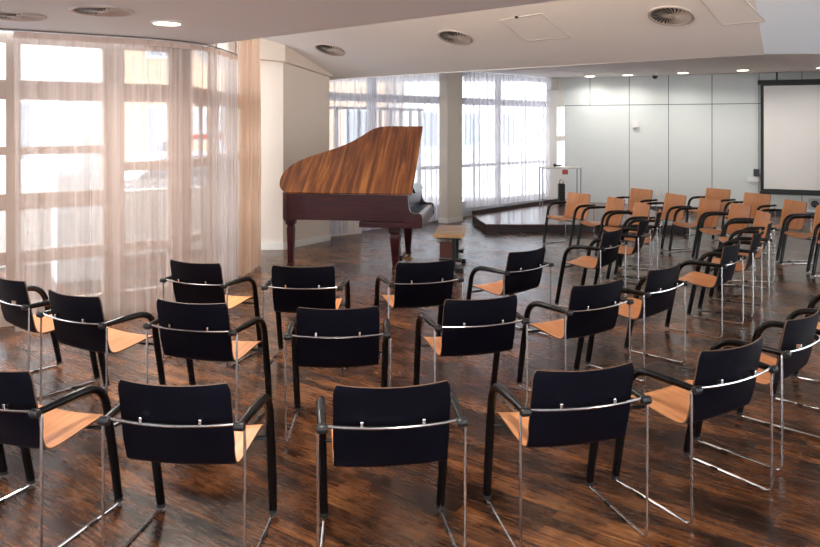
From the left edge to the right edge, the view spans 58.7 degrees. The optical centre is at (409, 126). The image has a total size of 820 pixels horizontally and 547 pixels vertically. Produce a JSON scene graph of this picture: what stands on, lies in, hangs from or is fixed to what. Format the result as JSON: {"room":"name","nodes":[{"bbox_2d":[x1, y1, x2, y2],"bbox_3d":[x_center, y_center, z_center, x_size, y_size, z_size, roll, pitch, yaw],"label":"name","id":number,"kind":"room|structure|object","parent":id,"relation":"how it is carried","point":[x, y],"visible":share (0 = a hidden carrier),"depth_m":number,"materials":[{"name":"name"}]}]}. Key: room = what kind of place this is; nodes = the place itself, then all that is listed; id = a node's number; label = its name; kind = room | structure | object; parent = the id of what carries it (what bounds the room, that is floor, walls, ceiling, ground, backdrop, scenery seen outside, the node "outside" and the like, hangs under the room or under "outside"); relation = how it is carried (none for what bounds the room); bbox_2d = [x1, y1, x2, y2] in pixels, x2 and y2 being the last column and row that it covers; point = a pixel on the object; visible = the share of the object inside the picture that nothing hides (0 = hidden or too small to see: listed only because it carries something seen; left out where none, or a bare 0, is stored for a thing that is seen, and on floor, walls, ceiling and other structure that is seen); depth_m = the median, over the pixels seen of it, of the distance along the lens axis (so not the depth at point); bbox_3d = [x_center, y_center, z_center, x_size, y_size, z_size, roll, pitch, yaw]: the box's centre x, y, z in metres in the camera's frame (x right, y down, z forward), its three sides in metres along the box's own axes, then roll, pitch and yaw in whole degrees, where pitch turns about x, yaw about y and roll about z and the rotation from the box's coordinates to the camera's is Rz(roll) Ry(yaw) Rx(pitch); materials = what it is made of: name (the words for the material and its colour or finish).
{"room":"music room","nodes":[
{"label":"music room","id":0,"kind":"room"},
{"bbox_2d":[225,42,328,242],"bbox_3d":[-2.025,0.218,11.540,1.450,3.220,1.360,0,0,0],"label":"wall","id":1,"kind":"structure","parent":0,"point":[294,100],"depth_m":10.90,"materials":[{"name":"beige paint"}]},
{"bbox_2d":[237,38,332,76],"bbox_3d":[-1.846,-1.112,11.060,1.764,0.616,0.518,0,0,-35],"label":"trim","id":2,"kind":"structure","parent":1,"relation":"attached to","point":[269,50],"depth_m":10.76,"materials":[{"name":"beige paint"}]},
{"bbox_2d":[261,234,330,249],"bbox_3d":[-1.875,1.778,11.107,1.689,0.100,0.456,0,0,-33],"label":"baseboard","id":3,"kind":"structure","parent":1,"relation":"attached to","point":[264,246],"depth_m":11.12,"materials":[{"name":"white"}]},
{"bbox_2d":[0,0,559,44],"bbox_3d":[0.000,-0.972,1.460,18.000,0.220,12.920,0,0,0],"label":"ceiling","id":4,"kind":"structure","parent":0,"point":[208,22],"depth_m":5.59,"materials":[{"name":"white paint"}]},
{"bbox_2d":[0,10,46,20],"bbox_3d":[-3.050,-0.853,5.620,0.450,0.022,0.450,0,0,0],"label":"ceiling vent","id":5,"kind":"object","parent":4,"relation":"in","point":[4,14],"visible":1,"depth_m":5.60,"materials":[{"name":"black"}]},
{"bbox_2d":[69,5,134,16],"bbox_3d":[-2.270,-0.853,5.380,0.450,0.022,0.450,0,0,0],"label":"ceiling vent","id":6,"kind":"object","parent":4,"relation":"in","point":[93,10],"visible":1,"depth_m":5.34,"materials":[{"name":"black"}]},
{"bbox_2d":[151,20,182,25],"bbox_3d":[-2.000,-0.854,6.000,0.250,0.017,0.250,0,0,0],"label":"recessed light","id":7,"kind":"object","parent":4,"relation":"in","point":[157,22],"visible":1,"depth_m":5.95,"materials":[{"name":"white"}]},
{"bbox_2d":[154,22,179,25],"bbox_3d":[-2.000,-0.851,6.000,0.208,0.011,0.208,0,0,0],"label":"diffuser","id":8,"kind":"object","parent":7,"relation":"attached to","point":[157,23],"depth_m":5.96,"materials":[{"name":"beige plastic"}]},
{"bbox_2d":[0,197,819,546],"bbox_3d":[0.000,1.878,6.500,19.400,0.100,25.000,0,0,0],"label":"floor","id":9,"kind":"structure","parent":0,"point":[387,506],"depth_m":4.13,"materials":[{"name":"brown wood"}]},
{"bbox_2d":[0,443,7,477],"bbox_3d":[-2.485,1.432,3.721,0.617,0.793,0.549,0,0,30],"label":"armchair","id":10,"kind":"object","parent":9,"relation":"on","point":[3,464],"visible":0.98,"depth_m":3.78,"materials":[{"name":"black wood"}]},
{"bbox_2d":[0,277,99,398],"bbox_3d":[-2.625,1.432,5.212,0.617,0.793,0.549,0,0,38],"label":"armchair","id":11,"kind":"object","parent":9,"relation":"on","point":[16,306],"visible":0.66,"depth_m":5.02,"materials":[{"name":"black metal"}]},
{"bbox_2d":[0,371,122,546],"bbox_3d":[-1.754,1.432,3.380,0.617,0.793,0.549,0,0,19],"label":"armchair","id":12,"kind":"object","parent":9,"relation":"on","point":[26,424],"visible":0.98,"depth_m":3.20,"materials":[{"name":"black metal"}]},
{"bbox_2d":[36,289,165,424],"bbox_3d":[-1.995,1.432,4.750,0.617,0.793,0.549,0,0,27],"label":"armchair","id":13,"kind":"object","parent":9,"relation":"on","point":[79,322],"visible":0.84,"depth_m":4.58,"materials":[{"name":"black metal"}]},
{"bbox_2d":[0,28,237,326],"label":"window","id":14,"kind":"structure","parent":9,"relation":"on","point":[8,201],"depth_m":7.16,"materials":[{"name":"white fabric"}]},
{"bbox_2d":[13,31,237,331],"bbox_3d":[-2.514,0.485,7.369,0.634,2.645,2.670,0,0,32],"label":"sheer curtain","id":15,"kind":"object","parent":14,"relation":"hanging from","point":[221,175],"visible":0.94,"depth_m":6.98,"materials":[{"name":"beige fabric"}]},
{"bbox_2d":[98,378,276,546],"bbox_3d":[-0.941,1.432,3.199,0.617,0.793,0.549,0,0,6],"label":"armchair","id":16,"kind":"object","parent":9,"relation":"on","point":[191,424],"visible":1,"depth_m":2.99,"materials":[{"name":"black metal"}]},
{"bbox_2d":[143,298,271,424],"bbox_3d":[-1.243,1.432,4.560,0.617,0.793,0.549,0,0,15],"label":"armchair","id":17,"kind":"object","parent":9,"relation":"on","point":[189,331],"visible":0.83,"depth_m":4.36,"materials":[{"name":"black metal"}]},
{"bbox_2d":[160,259,261,367],"bbox_3d":[-1.574,1.432,5.830,0.617,0.793,0.549,0,0,21],"label":"armchair","id":18,"kind":"object","parent":9,"relation":"on","point":[195,283],"visible":0.77,"depth_m":5.63,"materials":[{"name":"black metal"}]},
{"bbox_2d":[187,41,237,261],"bbox_3d":[-2.330,0.203,8.945,0.090,3.250,2.650,0,0,1],"label":"window","id":19,"kind":"structure","parent":9,"relation":"on","point":[232,46],"depth_m":7.91,"materials":[{"name":"beige paint"}]},
{"bbox_2d":[261,265,349,370],"bbox_3d":[-0.790,1.432,5.679,0.617,0.793,0.549,0,0,2],"label":"armchair","id":20,"kind":"object","parent":9,"relation":"on","point":[293,288],"visible":0.84,"depth_m":5.46,"materials":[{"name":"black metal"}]},
{"bbox_2d":[284,306,390,443],"bbox_3d":[-0.429,1.432,4.429,0.617,0.793,0.549,0,0,-4],"label":"armchair","id":21,"kind":"object","parent":9,"relation":"on","point":[320,338],"visible":0.93,"depth_m":4.21,"materials":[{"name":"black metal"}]},
{"bbox_2d":[280,126,433,272],"bbox_3d":[-0.676,0.910,9.742,1.862,1.836,1.402,0,0,8],"label":"grand piano","id":22,"kind":"object","parent":9,"relation":"on","point":[369,179],"visible":0.94,"depth_m":9.26,"materials":[{"name":"brown wood"}]},
{"bbox_2d":[316,380,467,546],"bbox_3d":[-0.099,1.432,3.179,0.617,0.793,0.549,0,0,-7],"label":"armchair","id":23,"kind":"object","parent":9,"relation":"on","point":[406,425],"visible":1,"depth_m":2.97,"materials":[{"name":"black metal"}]},
{"bbox_2d":[374,259,463,365],"bbox_3d":[0.053,1.432,5.860,0.617,0.793,0.549,0,0,-17],"label":"armchair","id":24,"kind":"object","parent":9,"relation":"on","point":[422,284],"visible":0.87,"depth_m":5.65,"materials":[{"name":"black metal"}]},
{"bbox_2d":[433,225,466,272],"bbox_3d":[0.530,1.579,9.460,0.380,0.497,0.860,0,0,7],"label":"piano bench","id":25,"kind":"object","parent":9,"relation":"on","point":[449,250],"visible":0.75,"depth_m":9.16,"materials":[{"name":"brown wood"}]},
{"bbox_2d":[413,294,529,411],"bbox_3d":[0.373,1.432,4.660,0.617,0.793,0.549,0,0,-16],"label":"armchair","id":26,"kind":"object","parent":9,"relation":"on","point":[480,326],"visible":0.79,"depth_m":4.46,"materials":[{"name":"black metal"}]},
{"bbox_2d":[466,246,553,335],"bbox_3d":[0.847,1.432,6.342,0.617,0.793,0.549,0,0,-40],"label":"armchair","id":27,"kind":"object","parent":9,"relation":"on","point":[523,271],"visible":0.88,"depth_m":6.17,"materials":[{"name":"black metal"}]},
{"bbox_2d":[483,362,651,546],"bbox_3d":[0.703,1.432,3.380,0.617,0.793,0.549,0,0,-14],"label":"armchair","id":28,"kind":"object","parent":9,"relation":"on","point":[567,408],"visible":1,"depth_m":3.18,"materials":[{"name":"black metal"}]},
{"bbox_2d":[543,192,595,246],"bbox_3d":[2.449,1.432,11.256,0.549,0.793,0.617,0,0,-33],"label":"armchair","id":29,"kind":"object","parent":9,"relation":"on","point":[576,203],"visible":0.91,"depth_m":11.36,"materials":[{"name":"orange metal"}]},
{"bbox_2d":[516,278,633,391],"bbox_3d":[1.136,1.432,5.061,0.617,0.793,0.549,0,0,-31],"label":"armchair","id":30,"kind":"object","parent":9,"relation":"on","point":[592,309],"visible":0.95,"depth_m":4.89,"materials":[{"name":"black metal"}]},
{"bbox_2d":[472,200,688,232],"bbox_3d":[3.073,1.720,14.501,3.768,0.215,4.017,0,0,0],"label":"stage","id":31,"kind":"object","parent":9,"relation":"on","point":[525,217],"visible":0.52,"depth_m":13.25,"materials":[{"name":"black wood"}]},
{"bbox_2d":[539,166,581,206],"bbox_3d":[3.179,1.265,15.450,0.840,0.835,0.420,0,0,0],"label":"side table","id":32,"kind":"object","parent":31,"relation":"on","point":[541,167],"visible":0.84,"depth_m":15.27,"materials":[{"name":"beige"}]},
{"bbox_2d":[562,169,567,180],"bbox_3d":[3.239,1.003,15.229,0.130,0.260,0.014,0,0,0],"label":"leaflet","id":33,"kind":"object","parent":32,"relation":"hanging from","point":[564,171],"visible":1,"depth_m":15.22,"materials":[{"name":"white paper"}]},
{"bbox_2d":[558,179,564,206],"bbox_3d":[3.209,1.399,15.450,0.130,0.567,0.160,0,0,0],"label":"fire extinguisher","id":34,"kind":"object","parent":31,"relation":"on","point":[561,187],"visible":0.91,"depth_m":15.37,"materials":[{"name":"black metal"}]},
{"bbox_2d":[555,227,628,307],"bbox_3d":[1.868,1.432,7.493,0.549,0.793,0.617,0,0,39],"label":"armchair","id":35,"kind":"object","parent":9,"relation":"on","point":[610,241],"visible":0.84,"depth_m":7.37,"materials":[{"name":"black metal"}]},
{"bbox_2d":[576,197,629,256],"bbox_3d":[2.780,1.432,10.543,0.549,0.793,0.617,0,0,-15],"label":"armchair","id":36,"kind":"object","parent":9,"relation":"on","point":[613,204],"visible":0.8,"depth_m":10.58,"materials":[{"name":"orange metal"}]},
{"bbox_2d":[593,217,653,284],"bbox_3d":[2.429,1.432,8.295,0.549,0.793,0.617,0,0,30],"label":"armchair","id":37,"kind":"object","parent":9,"relation":"on","point":[642,229],"visible":0.66,"depth_m":8.15,"materials":[{"name":"black metal"}]},
{"bbox_2d":[603,201,655,265],"bbox_3d":[2.931,1.432,9.861,0.549,0.793,0.617,0,0,-7],"label":"armchair","id":38,"kind":"object","parent":9,"relation":"on","point":[641,210],"visible":0.53,"depth_m":9.94,"materials":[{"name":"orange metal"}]},
{"bbox_2d":[609,188,657,238],"bbox_3d":[3.669,1.432,12.055,0.549,0.793,0.617,0,0,-29],"label":"armchair","id":39,"kind":"object","parent":9,"relation":"on","point":[638,195],"visible":0.38,"depth_m":12.24,"materials":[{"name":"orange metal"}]},
{"bbox_2d":[585,263,688,380],"bbox_3d":[1.737,1.432,5.582,0.617,0.793,0.549,0,0,-42],"label":"armchair","id":40,"kind":"object","parent":9,"relation":"on","point":[660,287],"visible":0.78,"depth_m":5.44,"materials":[{"name":"black metal"}]},
{"bbox_2d":[614,209,662,277],"bbox_3d":[2.850,1.432,9.076,0.549,0.793,0.617,0,0,22],"label":"armchair","id":41,"kind":"object","parent":9,"relation":"on","point":[658,222],"visible":0.72,"depth_m":8.90,"materials":[{"name":"black metal"}]},
{"bbox_2d":[646,193,691,249],"bbox_3d":[3.870,1.432,11.123,0.549,0.793,0.617,0,0,-19],"label":"armchair","id":42,"kind":"object","parent":9,"relation":"on","point":[672,202],"visible":0.66,"depth_m":11.14,"materials":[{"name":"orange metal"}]},
{"bbox_2d":[612,337,778,523],"bbox_3d":[1.425,1.432,3.681,0.617,0.793,0.549,0,0,-30],"label":"armchair","id":43,"kind":"object","parent":9,"relation":"on","point":[724,381],"visible":0.95,"depth_m":3.51,"materials":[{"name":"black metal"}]},
{"bbox_2d":[668,198,726,258],"bbox_3d":[4.090,1.432,10.403,0.549,0.793,0.617,0,0,-14],"label":"armchair","id":44,"kind":"object","parent":9,"relation":"on","point":[706,206],"visible":0.84,"depth_m":10.45,"materials":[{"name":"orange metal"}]},
{"bbox_2d":[665,240,746,338],"bbox_3d":[2.698,1.432,6.643,0.549,0.793,0.617,0,0,41],"label":"armchair","id":45,"kind":"object","parent":9,"relation":"on","point":[729,255],"visible":0.95,"depth_m":6.55,"materials":[{"name":"black metal"}]},
{"bbox_2d":[684,188,735,239],"bbox_3d":[4.969,1.432,12.105,0.549,0.793,0.617,0,0,-29],"label":"armchair","id":46,"kind":"object","parent":9,"relation":"on","point":[723,195],"visible":0.56,"depth_m":12.22,"materials":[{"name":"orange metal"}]},
{"bbox_2d":[695,203,754,267],"bbox_3d":[4.191,1.432,9.701,0.549,0.793,0.617,0,0,-7],"label":"armchair","id":47,"kind":"object","parent":9,"relation":"on","point":[736,211],"visible":0.74,"depth_m":9.81,"materials":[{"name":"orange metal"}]},
{"bbox_2d":[698,229,765,316],"bbox_3d":[3.249,1.432,7.354,0.549,0.793,0.617,0,0,33],"label":"armchair","id":48,"kind":"object","parent":9,"relation":"on","point":[754,244],"visible":0.8,"depth_m":7.21,"materials":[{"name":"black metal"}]},
{"bbox_2d":[717,219,772,298],"bbox_3d":[3.710,1.432,8.075,0.549,0.793,0.617,0,0,25],"label":"armchair","id":49,"kind":"object","parent":9,"relation":"on","point":[767,237],"visible":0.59,"depth_m":7.89,"materials":[{"name":"black metal"}]},
{"bbox_2d":[716,210,776,281],"bbox_3d":[4.071,1.432,8.879,0.549,0.793,0.617,0,0,6],"label":"armchair","id":50,"kind":"object","parent":9,"relation":"on","point":[760,219],"visible":0.48,"depth_m":8.96,"materials":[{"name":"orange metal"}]},
{"bbox_2d":[721,192,776,248],"bbox_3d":[5.210,1.432,11.255,0.549,0.793,0.617,0,0,-26],"label":"armchair","id":51,"kind":"object","parent":9,"relation":"on","point":[757,201],"visible":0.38,"depth_m":11.37,"materials":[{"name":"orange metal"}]},
{"bbox_2d":[693,307,819,470],"bbox_3d":[2.037,1.432,4.222,0.617,0.793,0.549,0,0,-41],"label":"armchair","id":52,"kind":"object","parent":9,"relation":"on","point":[798,337],"visible":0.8,"depth_m":4.03,"materials":[{"name":"black metal"}]},
{"bbox_2d":[761,199,812,261],"bbox_3d":[5.181,1.432,10.182,0.549,0.793,0.617,0,0,-9],"label":"armchair","id":53,"kind":"object","parent":9,"relation":"on","point":[790,208],"visible":0.63,"depth_m":10.12,"materials":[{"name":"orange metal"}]},
{"bbox_2d":[769,294,819,409],"bbox_3d":[2.808,1.432,4.933,0.549,0.793,0.617,0,0,42],"label":"armchair","id":54,"kind":"object","parent":9,"relation":"on","point":[809,310],"visible":0.44,"depth_m":4.84,"materials":[{"name":"black metal"}]},
{"bbox_2d":[779,205,819,272],"bbox_3d":[5.191,1.432,9.401,0.549,0.793,0.617,0,0,-6],"label":"armchair","id":55,"kind":"object","parent":9,"relation":"on","point":[814,233],"visible":0.97,"depth_m":9.61,"materials":[{"name":"brown wood"}]},
{"bbox_2d":[811,231,819,276],"bbox_3d":[5.186,1.432,8.621,0.549,0.793,0.617,0,0,-5],"label":"armchair","id":56,"kind":"object","parent":9,"relation":"on","point":[817,249],"visible":1,"depth_m":8.87,"materials":[{"name":"black metal"}]},
{"bbox_2d":[439,72,461,217],"bbox_3d":[0.787,0.358,14.044,0.200,2.940,0.470,0,0,41],"label":"wall column","id":57,"kind":"structure","parent":0,"point":[450,84],"depth_m":13.91,"materials":[{"name":"beige paint"}]},
{"bbox_2d":[438,216,462,222],"bbox_3d":[0.783,1.778,14.039,0.224,0.100,0.482,0,0,41],"label":"baseboard","id":58,"kind":"structure","parent":57,"relation":"attached to","point":[459,218],"depth_m":13.90,"materials":[{"name":"white"}]},
{"bbox_2d":[194,0,819,78],"bbox_3d":[3.960,-1.469,10.021,15.081,1.406,11.509,0,0,40],"label":"ceiling","id":59,"kind":"structure","parent":0,"point":[601,31],"depth_m":8.40,"materials":[{"name":"white paint"}]},
{"bbox_2d":[237,38,260,275],"bbox_3d":[-2.013,0.213,9.255,0.122,3.190,0.932,0,0,4],"label":"sheer curtain","id":60,"kind":"object","parent":59,"relation":"hanging from","point":[249,78],"visible":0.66,"depth_m":9.06,"materials":[{"name":"beige fabric"}]},
{"bbox_2d":[315,43,344,55],"bbox_3d":[-1.157,-1.111,10.533,0.450,0.153,0.431,0,0,33],"label":"ceiling vent","id":61,"kind":"object","parent":59,"relation":"in","point":[328,49],"visible":1,"depth_m":10.50,"materials":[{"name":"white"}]},
{"bbox_2d":[329,74,438,234],"bbox_3d":[-0.371,0.393,13.050,0.105,2.810,2.875,0,0,44],"label":"sheer curtain","id":62,"kind":"object","parent":59,"relation":"hanging from","point":[357,106],"visible":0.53,"depth_m":13.07,"materials":[{"name":"white fabric"}]},
{"bbox_2d":[437,29,472,44],"bbox_3d":[0.558,-1.111,9.066,0.450,0.153,0.431,0,0,33],"label":"ceiling vent","id":63,"kind":"object","parent":59,"relation":"in","point":[455,37],"visible":1,"depth_m":9.04,"materials":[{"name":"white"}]},
{"bbox_2d":[499,13,571,41],"bbox_3d":[1.420,-1.124,8.311,0.594,0.212,0.624,0,0,44],"label":"ceiling hatch","id":64,"kind":"object","parent":59,"relation":"attached to","point":[534,27],"visible":1,"depth_m":8.29,"materials":[{"name":"grey paint"}]},
{"bbox_2d":[647,5,694,25],"bbox_3d":[2.616,-1.110,7.309,0.450,0.153,0.431,0,0,33],"label":"ceiling vent","id":65,"kind":"object","parent":59,"relation":"in","point":[668,15],"visible":1,"depth_m":7.29,"materials":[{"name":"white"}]},
{"bbox_2d":[700,0,765,25],"bbox_3d":[3.037,-1.124,6.934,0.680,0.230,0.406,0,0,-42],"label":"ceiling hatch","id":66,"kind":"object","parent":59,"relation":"attached to","point":[726,12],"visible":1,"depth_m":6.96,"materials":[{"name":"grey paint"}]},
{"bbox_2d":[329,57,703,79],"bbox_3d":[1.150,-0.992,9.928,6.824,0.440,0.030,0,0,40],"label":"ceiling beam","id":67,"kind":"structure","parent":0,"point":[703,57],"depth_m":10.37,"materials":[{"name":"white paint"}]},
{"bbox_2d":[549,90,558,198],"bbox_3d":[3.284,0.358,16.776,0.234,2.940,0.240,0,0,22],"label":"wall","id":68,"kind":"structure","parent":0,"point":[553,109],"depth_m":16.66,"materials":[{"name":"white paint"}]},
{"bbox_2d":[549,78,559,89],"bbox_3d":[3.250,-0.964,16.535,0.200,0.270,0.317,0,0,-6],"label":"wall speaker","id":69,"kind":"object","parent":68,"relation":"attached to","point":[554,83],"visible":0.91,"depth_m":16.38,"materials":[{"name":"grey plastic"}]},
{"bbox_2d":[552,79,558,88],"bbox_3d":[3.268,-0.964,16.381,0.170,0.240,0.008,0,0,-6],"label":"grille","id":70,"kind":"object","parent":69,"relation":"attached to","point":[555,82],"depth_m":16.38,"materials":[{"name":"silver metal"}]},
{"bbox_2d":[557,78,564,198],"bbox_3d":[3.474,0.358,16.715,0.166,2.940,0.210,0,0,22],"label":"wall","id":71,"kind":"structure","parent":0,"point":[560,93],"depth_m":16.62,"materials":[{"name":"white paint"}]},
{"bbox_2d":[462,54,819,81],"bbox_3d":[3.000,-1.172,12.865,13.200,0.120,10.270,0,0,0],"label":"ceiling","id":72,"kind":"structure","parent":0,"point":[765,63],"depth_m":13.90,"materials":[{"name":"white paint"}]},
{"bbox_2d":[464,72,549,207],"bbox_3d":[2.088,0.256,15.306,2.839,2.695,0.109,0,0,-44],"label":"sheer curtain","id":73,"kind":"object","parent":72,"relation":"hanging from","point":[506,117],"visible":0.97,"depth_m":15.23,"materials":[{"name":"white fabric"}]},
{"bbox_2d":[651,73,658,78],"bbox_3d":[5.108,-1.054,15.200,0.140,0.115,0.140,0,0,0],"label":"dome camera","id":74,"kind":"object","parent":72,"relation":"attached to","point":[654,75],"visible":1,"depth_m":15.16,"materials":[{"name":"black plastic"}]},
{"bbox_2d":[758,72,819,195],"bbox_3d":[8.030,0.134,14.668,1.867,2.493,0.091,0,0,22],"label":"projection screen","id":75,"kind":"object","parent":72,"relation":"hanging from","point":[789,109],"visible":0.99,"depth_m":14.77,"materials":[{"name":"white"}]},
{"bbox_2d":[565,75,759,195],"bbox_3d":[7.733,0.308,15.001,9.010,3.040,0.188,0,0,22],"label":"wall","id":76,"kind":"structure","parent":0,"point":[668,104],"depth_m":15.81,"materials":[{"name":"grey paint"}]},
{"bbox_2d":[564,77,589,104],"bbox_3d":[3.780,-0.801,16.505,0.565,0.622,0.012,0,0,22],"label":"wall panel","id":77,"kind":"object","parent":76,"relation":"attached to","point":[576,90],"visible":1,"depth_m":16.49,"materials":[{"name":"white paint"}]},
{"bbox_2d":[564,105,628,202],"bbox_3d":[4.174,0.677,16.344,1.417,2.302,0.012,0,0,22],"label":"wall panel","id":78,"kind":"object","parent":76,"relation":"attached to","point":[596,138],"visible":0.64,"depth_m":16.32,"materials":[{"name":"white paint"}]},
{"bbox_2d":[590,76,628,104],"bbox_3d":[4.442,-0.801,16.235,0.832,0.622,0.012,0,0,22],"label":"wall panel","id":79,"kind":"object","parent":76,"relation":"attached to","point":[603,90],"visible":1,"depth_m":16.23,"materials":[{"name":"white paint"}]},
{"bbox_2d":[630,105,667,205],"bbox_3d":[5.213,0.677,15.921,0.801,2.302,0.012,0,0,22],"label":"wall panel","id":80,"kind":"object","parent":76,"relation":"attached to","point":[648,142],"visible":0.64,"depth_m":15.90,"materials":[{"name":"white paint"}]},
{"bbox_2d":[632,121,638,127],"bbox_3d":[4.950,-0.056,15.993,0.137,0.143,0.050,0,0,22],"label":"sensor","id":81,"kind":"object","parent":80,"relation":"attached to","point":[635,124],"visible":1,"depth_m":15.97,"materials":[{"name":"white plastic"}]},
{"bbox_2d":[655,189,659,195],"bbox_3d":[5.380,1.428,15.834,0.093,0.130,0.020,0,0,22],"label":"wall socket","id":82,"kind":"object","parent":80,"relation":"attached to","point":[657,192],"visible":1,"depth_m":15.83,"materials":[{"name":"white plastic"}]},
{"bbox_2d":[630,75,667,104],"bbox_3d":[5.213,-0.801,15.921,0.801,0.622,0.012,0,0,22],"label":"wall panel","id":83,"kind":"object","parent":76,"relation":"attached to","point":[643,89],"visible":1,"depth_m":15.92,"materials":[{"name":"white paint"}]},
{"bbox_2d":[669,104,711,206],"bbox_3d":[5.993,0.677,15.602,0.853,2.302,0.012,0,0,22],"label":"wall panel","id":84,"kind":"object","parent":76,"relation":"attached to","point":[690,126],"visible":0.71,"depth_m":15.59,"materials":[{"name":"white paint"}]},
{"bbox_2d":[669,74,711,103],"bbox_3d":[5.993,-0.801,15.602,0.853,0.622,0.012,0,0,22],"label":"wall panel","id":85,"kind":"object","parent":76,"relation":"attached to","point":[683,89],"visible":1,"depth_m":15.59,"materials":[{"name":"white paint"}]},
{"bbox_2d":[650,206,814,215],"bbox_3d":[7.556,1.778,14.953,9.300,0.100,0.012,0,0,22],"label":"baseboard","id":86,"kind":"structure","parent":76,"relation":"attached to","point":[654,208],"depth_m":15.01,"materials":[{"name":"grey"}]},
{"bbox_2d":[712,104,758,208],"bbox_3d":[6.812,0.677,15.269,0.883,2.302,0.012,0,0,22],"label":"wall panel","id":87,"kind":"object","parent":76,"relation":"attached to","point":[735,127],"visible":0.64,"depth_m":15.25,"materials":[{"name":"white paint"}]},
{"bbox_2d":[748,177,758,181],"bbox_3d":[7.120,1.091,15.114,0.188,0.087,0.040,0,0,22],"label":"wall switch plate","id":88,"kind":"object","parent":87,"relation":"attached to","point":[750,179],"visible":1,"depth_m":15.10,"materials":[{"name":"white plastic"}]},
{"bbox_2d":[754,169,758,175],"bbox_3d":[7.169,0.949,15.083,0.109,0.149,0.060,0,0,22],"label":"control box","id":89,"kind":"object","parent":87,"relation":"attached to","point":[756,171],"visible":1,"depth_m":15.06,"materials":[{"name":"grey plastic"}]},
{"bbox_2d":[712,73,758,103],"bbox_3d":[6.812,-0.801,15.269,0.883,0.622,0.012,0,0,22],"label":"wall panel","id":90,"kind":"object","parent":76,"relation":"attached to","point":[726,88],"visible":1,"depth_m":15.26,"materials":[{"name":"white paint"}]},
{"bbox_2d":[759,104,801,208],"bbox_3d":[7.593,0.677,14.950,0.773,2.302,0.012,0,0,22],"label":"wall panel","id":91,"kind":"object","parent":76,"relation":"attached to","point":[778,200],"visible":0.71,"depth_m":14.97,"materials":[{"name":"grey paint"}]},
{"bbox_2d":[759,72,801,102],"bbox_3d":[7.593,-0.801,14.950,0.773,0.622,0.012,0,0,22],"label":"wall panel","id":92,"kind":"object","parent":76,"relation":"attached to","point":[785,75],"visible":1,"depth_m":14.94,"materials":[{"name":"white paint"}]},
{"bbox_2d":[802,72,819,78],"bbox_3d":[8.349,-0.801,14.642,0.828,0.622,0.012,0,0,22],"label":"wall panel","id":93,"kind":"object","parent":76,"relation":"attached to","point":[805,75],"visible":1,"depth_m":14.73,"materials":[{"name":"white paint"}]},
{"bbox_2d":[802,195,819,211],"bbox_3d":[8.349,0.677,14.642,0.828,2.302,0.012,0,0,22],"label":"wall panel","id":94,"kind":"object","parent":76,"relation":"attached to","point":[805,198],"visible":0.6,"depth_m":14.76,"materials":[{"name":"grey paint"}]},
{"bbox_2d":[808,198,819,209],"bbox_3d":[8.132,1.552,14.683,0.195,0.220,0.072,0,0,22],"label":"outlet","id":95,"kind":"object","parent":94,"relation":"attached to","point":[812,203],"visible":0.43,"depth_m":14.65,"materials":[{"name":"grey plastic"}]},
{"label":"outside","id":96,"kind":"structure","parent":0,"visible":0},
{"bbox_3d":[-6.000,1.948,14.000,60.000,0.100,60.000,0,0,0],"label":"terrace","id":97,"kind":"object","parent":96,"visible":0},
{"bbox_2d":[0,31,49,170],"bbox_3d":[-15.732,-2.702,16.693,14.400,9.200,6.400,0,0,-34],"label":"house","id":98,"kind":"structure","parent":97,"relation":"on","point":[44,49],"depth_m":17.60,"materials":[{"name":"white"}]},
{"bbox_2d":[51,46,100,283],"bbox_3d":[-3.967,0.078,8.828,0.620,3.700,0.450,0,0,-34],"label":"window","id":99,"kind":"structure","parent":97,"relation":"on","point":[60,55],"depth_m":8.58,"materials":[{"name":"white"}]},
{"bbox_2d":[43,151,205,191],"bbox_3d":[-4.438,1.188,13.698,4.250,1.420,1.760,0,0,-34],"label":"parked car","id":100,"kind":"object","parent":97,"relation":"on","point":[128,174],"visible":0.03,"depth_m":12.79,"materials":[{"name":"grey paint"}]},
{"bbox_2d":[125,50,223,160],"bbox_3d":[-6.356,-2.452,26.397,9.400,8.700,6.400,0,0,-34],"label":"house","id":101,"kind":"structure","parent":97,"relation":"on","point":[138,54],"depth_m":21.68,"materials":[{"name":"stone"}]},
{"bbox_2d":[0,186,361,267],"bbox_3d":[-7.116,1.403,8.393,15.000,0.990,0.250,0,0,-34],"label":"wall","id":102,"kind":"structure","parent":97,"relation":"on","point":[46,239],"depth_m":10.36,"materials":[{"name":"white paint"}]},
{"bbox_2d":[0,166,205,188],"bbox_3d":[-7.116,0.747,8.393,15.000,0.322,0.046,0,0,-34],"label":"terrace railing","id":103,"kind":"object","parent":102,"relation":"on","point":[38,171],"visible":0.02,"depth_m":9.84,"materials":[{"name":"white"}]},
{"bbox_2d":[462,72,560,216],"bbox_3d":[0.965,0.353,14.775,7.227,2.950,0.090,0,0,-44],"label":"window","id":104,"kind":"structure","parent":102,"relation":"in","point":[465,211],"depth_m":15.60,"materials":[{"name":"grey glass"}]},
{"bbox_2d":[161,107,223,151],"bbox_3d":[-4.753,0.736,16.266,1.700,2.325,0.150,0,0,-34],"label":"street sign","id":105,"kind":"object","parent":97,"relation":"on","point":[163,115],"visible":0.02,"depth_m":16.20,"materials":[{"name":"white"}]},
{"bbox_2d":[0,153,463,193],"bbox_3d":[-2.327,1.363,18.614,0.250,1.070,16.000,0,0,45],"label":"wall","id":106,"kind":"structure","parent":97,"relation":"on","point":[2,177],"depth_m":13.74,"materials":[{"name":"white paint"}]},
{"bbox_2d":[462,82,563,165],"bbox_3d":[2.269,-2.702,34.524,13.400,9.200,6.400,0,0,-45],"label":"house","id":107,"kind":"structure","parent":97,"relation":"on","point":[562,108],"depth_m":35.36,"materials":[{"name":"white"}]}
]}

